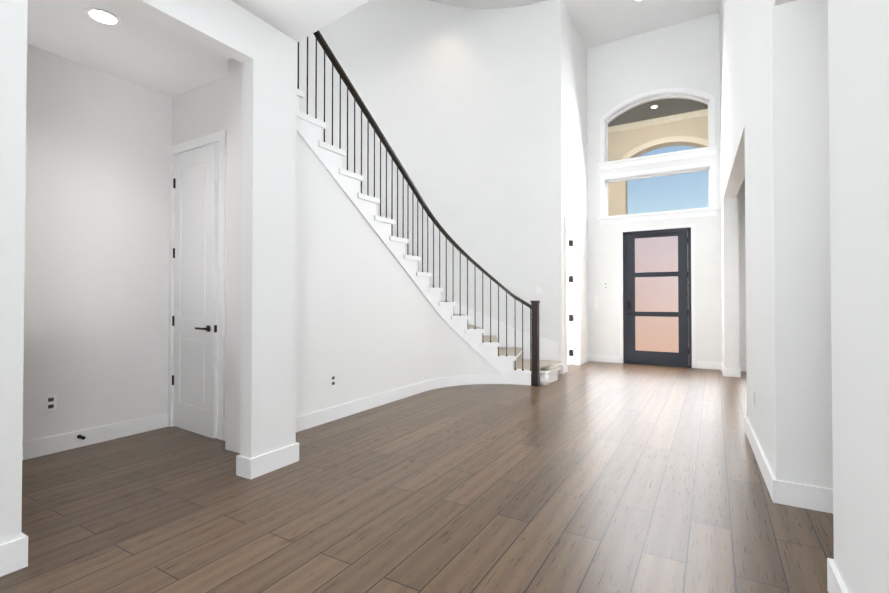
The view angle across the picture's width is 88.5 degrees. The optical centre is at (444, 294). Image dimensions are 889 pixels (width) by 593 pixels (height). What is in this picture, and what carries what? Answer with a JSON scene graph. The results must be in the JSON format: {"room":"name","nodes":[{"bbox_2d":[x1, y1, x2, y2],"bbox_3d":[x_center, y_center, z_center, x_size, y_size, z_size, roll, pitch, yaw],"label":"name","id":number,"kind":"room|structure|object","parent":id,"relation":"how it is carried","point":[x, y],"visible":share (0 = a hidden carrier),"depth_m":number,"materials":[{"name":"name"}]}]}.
{"room":"entrance hall","nodes":[
{"label":"entrance hall","id":0,"kind":"room"},
{"bbox_2d":[0,0,296,543],"bbox_3d":[-2.520,-0.352,1.025,0.115,3.080,5.450,0,-1,31],"label":"wall","id":1,"kind":"structure","parent":0,"point":[84,215],"depth_m":2.37,"materials":[{"name":"white paint"}]},
{"bbox_2d":[44,394,56,411],"bbox_3d":[-3.016,0.834,3.491,0.008,0.118,0.075,0,-1,31],"label":"outlet","id":2,"kind":"object","parent":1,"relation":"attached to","point":[50,402],"visible":1,"depth_m":3.49,"materials":[{"name":"white plastic"}]},
{"bbox_2d":[172,142,218,437],"bbox_3d":[-2.241,-0.035,4.041,0.694,2.506,0.091,0,-1,35],"label":"door","id":3,"kind":"structure","parent":1,"relation":"in","point":[195,316],"depth_m":4.02,"materials":[{"name":"white wood"}]},
{"bbox_2d":[168,130,226,439],"bbox_3d":[-2.186,-0.078,4.094,0.839,2.610,0.118,0,-1,31],"label":"trim","id":4,"kind":"structure","parent":1,"relation":"attached to","point":[220,137],"depth_m":3.87,"materials":[{"name":"white wood"}]},
{"bbox_2d":[27,0,368,96],"bbox_3d":[-0.631,-2.076,-0.067,8.070,0.340,5.750,0,-1,31],"label":"ceiling","id":5,"kind":"structure","parent":0,"point":[139,48],"depth_m":3.31,"materials":[{"name":"white paint"}]},
{"bbox_2d":[85,7,120,25],"bbox_3d":[-2.295,-1.863,3.065,0.194,0.006,0.194,0,-1,31],"label":"recessed light","id":6,"kind":"object","parent":5,"relation":"in","point":[103,16],"visible":1,"depth_m":3.06,"materials":[{"name":"white"}]},
{"bbox_2d":[0,358,833,592],"bbox_3d":[0.781,1.267,2.512,11.000,0.120,13.400,0,-1,31],"label":"floor","id":7,"kind":"structure","parent":0,"point":[596,477],"depth_m":2.60,"materials":[{"name":"brown wood"}]},
{"bbox_2d":[296,30,562,416],"bbox_3d":[-0.263,-0.846,5.778,2.439,4.187,4.709,0,-1,31],"label":"staircase","id":8,"kind":"structure","parent":7,"relation":"on","point":[376,314],"depth_m":4.92,"materials":[{"name":"white paint"}]},
{"bbox_2d":[330,374,335,386],"bbox_3d":[-1.089,0.846,4.456,0.008,0.118,0.075,0,-1,31],"label":"outlet","id":9,"kind":"object","parent":8,"relation":"attached to","point":[333,380],"visible":1,"depth_m":4.45,"materials":[{"name":"white plastic"}]},
{"bbox_2d":[297,0,587,373],"bbox_3d":[-0.093,-1.770,6.375,2.450,6.050,7.100,0,-1,31],"label":"wall","id":10,"kind":"structure","parent":0,"point":[462,104],"depth_m":7.47,"materials":[{"name":"white paint"}]},
{"bbox_2d":[536,287,540,293],"bbox_3d":[1.531,-0.062,7.411,0.075,0.118,0.009,0,-1,22],"label":"switch","id":11,"kind":"object","parent":10,"relation":"attached to","point":[538,290],"visible":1,"depth_m":7.41,"materials":[{"name":"white plastic"}]},
{"bbox_2d":[567,231,572,364],"bbox_3d":[1.964,0.068,8.462,0.840,2.412,0.052,0,-1,35],"label":"door","id":12,"kind":"structure","parent":10,"relation":"in","point":[569,281],"depth_m":8.24,"materials":[{"name":"white wood"}]},
{"bbox_2d":[564,217,580,371],"bbox_3d":[2.158,0.014,7.869,0.148,2.520,1.000,0,-1,31],"label":"trim","id":13,"kind":"structure","parent":10,"relation":"attached to","point":[575,228],"depth_m":8.21,"materials":[{"name":"white wood"}]},
{"bbox_2d":[567,229,571,357],"bbox_3d":[1.716,-0.265,8.714,1.470,3.100,2.000,0,-1,31],"label":"wall","id":14,"kind":"structure","parent":0,"point":[571,308],"depth_m":9.24,"materials":[{"name":"white paint"}]},
{"bbox_2d":[428,0,719,48],"bbox_3d":[2.314,-3.571,5.094,8.220,2.780,7.500,0,-1,31],"label":"ceiling","id":15,"kind":"structure","parent":0,"point":[598,22],"depth_m":7.74,"materials":[{"name":"white paint"}]},
{"bbox_2d":[608,98,707,215],"bbox_3d":[4.535,-1.505,9.505,3.900,5.600,2.400,0,-1,31],"label":"wall","id":16,"kind":"structure","parent":0,"point":[625,121],"depth_m":10.35,"materials":[{"name":"beige paint"}]},
{"bbox_2d":[587,13,745,362],"bbox_3d":[5.206,-1.755,7.545,5.750,6.050,0.300,0,-1,31],"label":"wall","id":17,"kind":"structure","parent":0,"point":[686,54],"depth_m":8.21,"materials":[{"name":"white paint"}]},
{"bbox_2d":[594,295,598,301],"bbox_3d":[2.900,0.085,8.701,0.075,0.118,0.009,0,-1,31],"label":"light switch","id":18,"kind":"object","parent":17,"relation":"attached to","point":[596,298],"visible":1,"depth_m":8.70,"materials":[{"name":"white plastic"}]},
{"bbox_2d":[594,303,598,309],"bbox_3d":[2.900,0.235,8.699,0.075,0.118,0.009,0,-1,31],"label":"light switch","id":19,"kind":"object","parent":17,"relation":"attached to","point":[596,305],"visible":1,"depth_m":8.70,"materials":[{"name":"white plastic"}]},
{"bbox_2d":[623,228,691,367],"bbox_3d":[3.826,0.064,8.234,1.110,2.430,0.145,0,-1,31],"label":"front door","id":20,"kind":"structure","parent":17,"relation":"in","point":[657,320],"depth_m":8.21,"materials":[{"name":"grey"}]},
{"bbox_2d":[598,88,717,367],"bbox_3d":[3.806,-1.201,8.236,1.960,4.960,0.200,0,-1,31],"label":"trim","id":21,"kind":"structure","parent":17,"relation":"attached to","point":[712,150],"depth_m":8.16,"materials":[{"name":"white wood"}]},
{"bbox_2d":[606,96,709,161],"bbox_3d":[3.865,-3.052,8.358,1.740,1.115,0.050,0,-1,31],"label":"window","id":22,"kind":"structure","parent":17,"relation":"in","point":[648,100],"depth_m":8.34,"materials":[{"name":"white"}]},
{"bbox_2d":[606,168,709,215],"bbox_3d":[3.865,-1.826,8.343,1.740,0.720,0.050,0,-1,31],"label":"window","id":23,"kind":"structure","parent":17,"relation":"in","point":[708,169],"depth_m":8.28,"materials":[{"name":"white"}]},
{"bbox_2d":[719,0,888,592],"bbox_3d":[1.788,-1.821,2.276,6.285,6.050,12.250,0,-1,31],"label":"wall","id":24,"kind":"structure","parent":0,"point":[804,118],"depth_m":2.57,"materials":[{"name":"white paint"}]},
{"bbox_2d":[0,354,847,592],"bbox_3d":[1.058,1.145,2.757,7.770,0.130,12.100,0,-1,31],"label":"baseboard","id":25,"kind":"structure","parent":24,"relation":"attached to","point":[13,555],"depth_m":3.54,"materials":[{"name":"white wood"}]},
{"bbox_2d":[753,390,754,406],"bbox_3d":[2.421,0.820,3.571,0.009,0.118,0.075,0,-1,31],"label":"electrical outlet","id":26,"kind":"object","parent":24,"relation":"attached to","point":[753,398],"visible":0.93,"depth_m":3.56,"materials":[{"name":"white plastic"}]}
]}

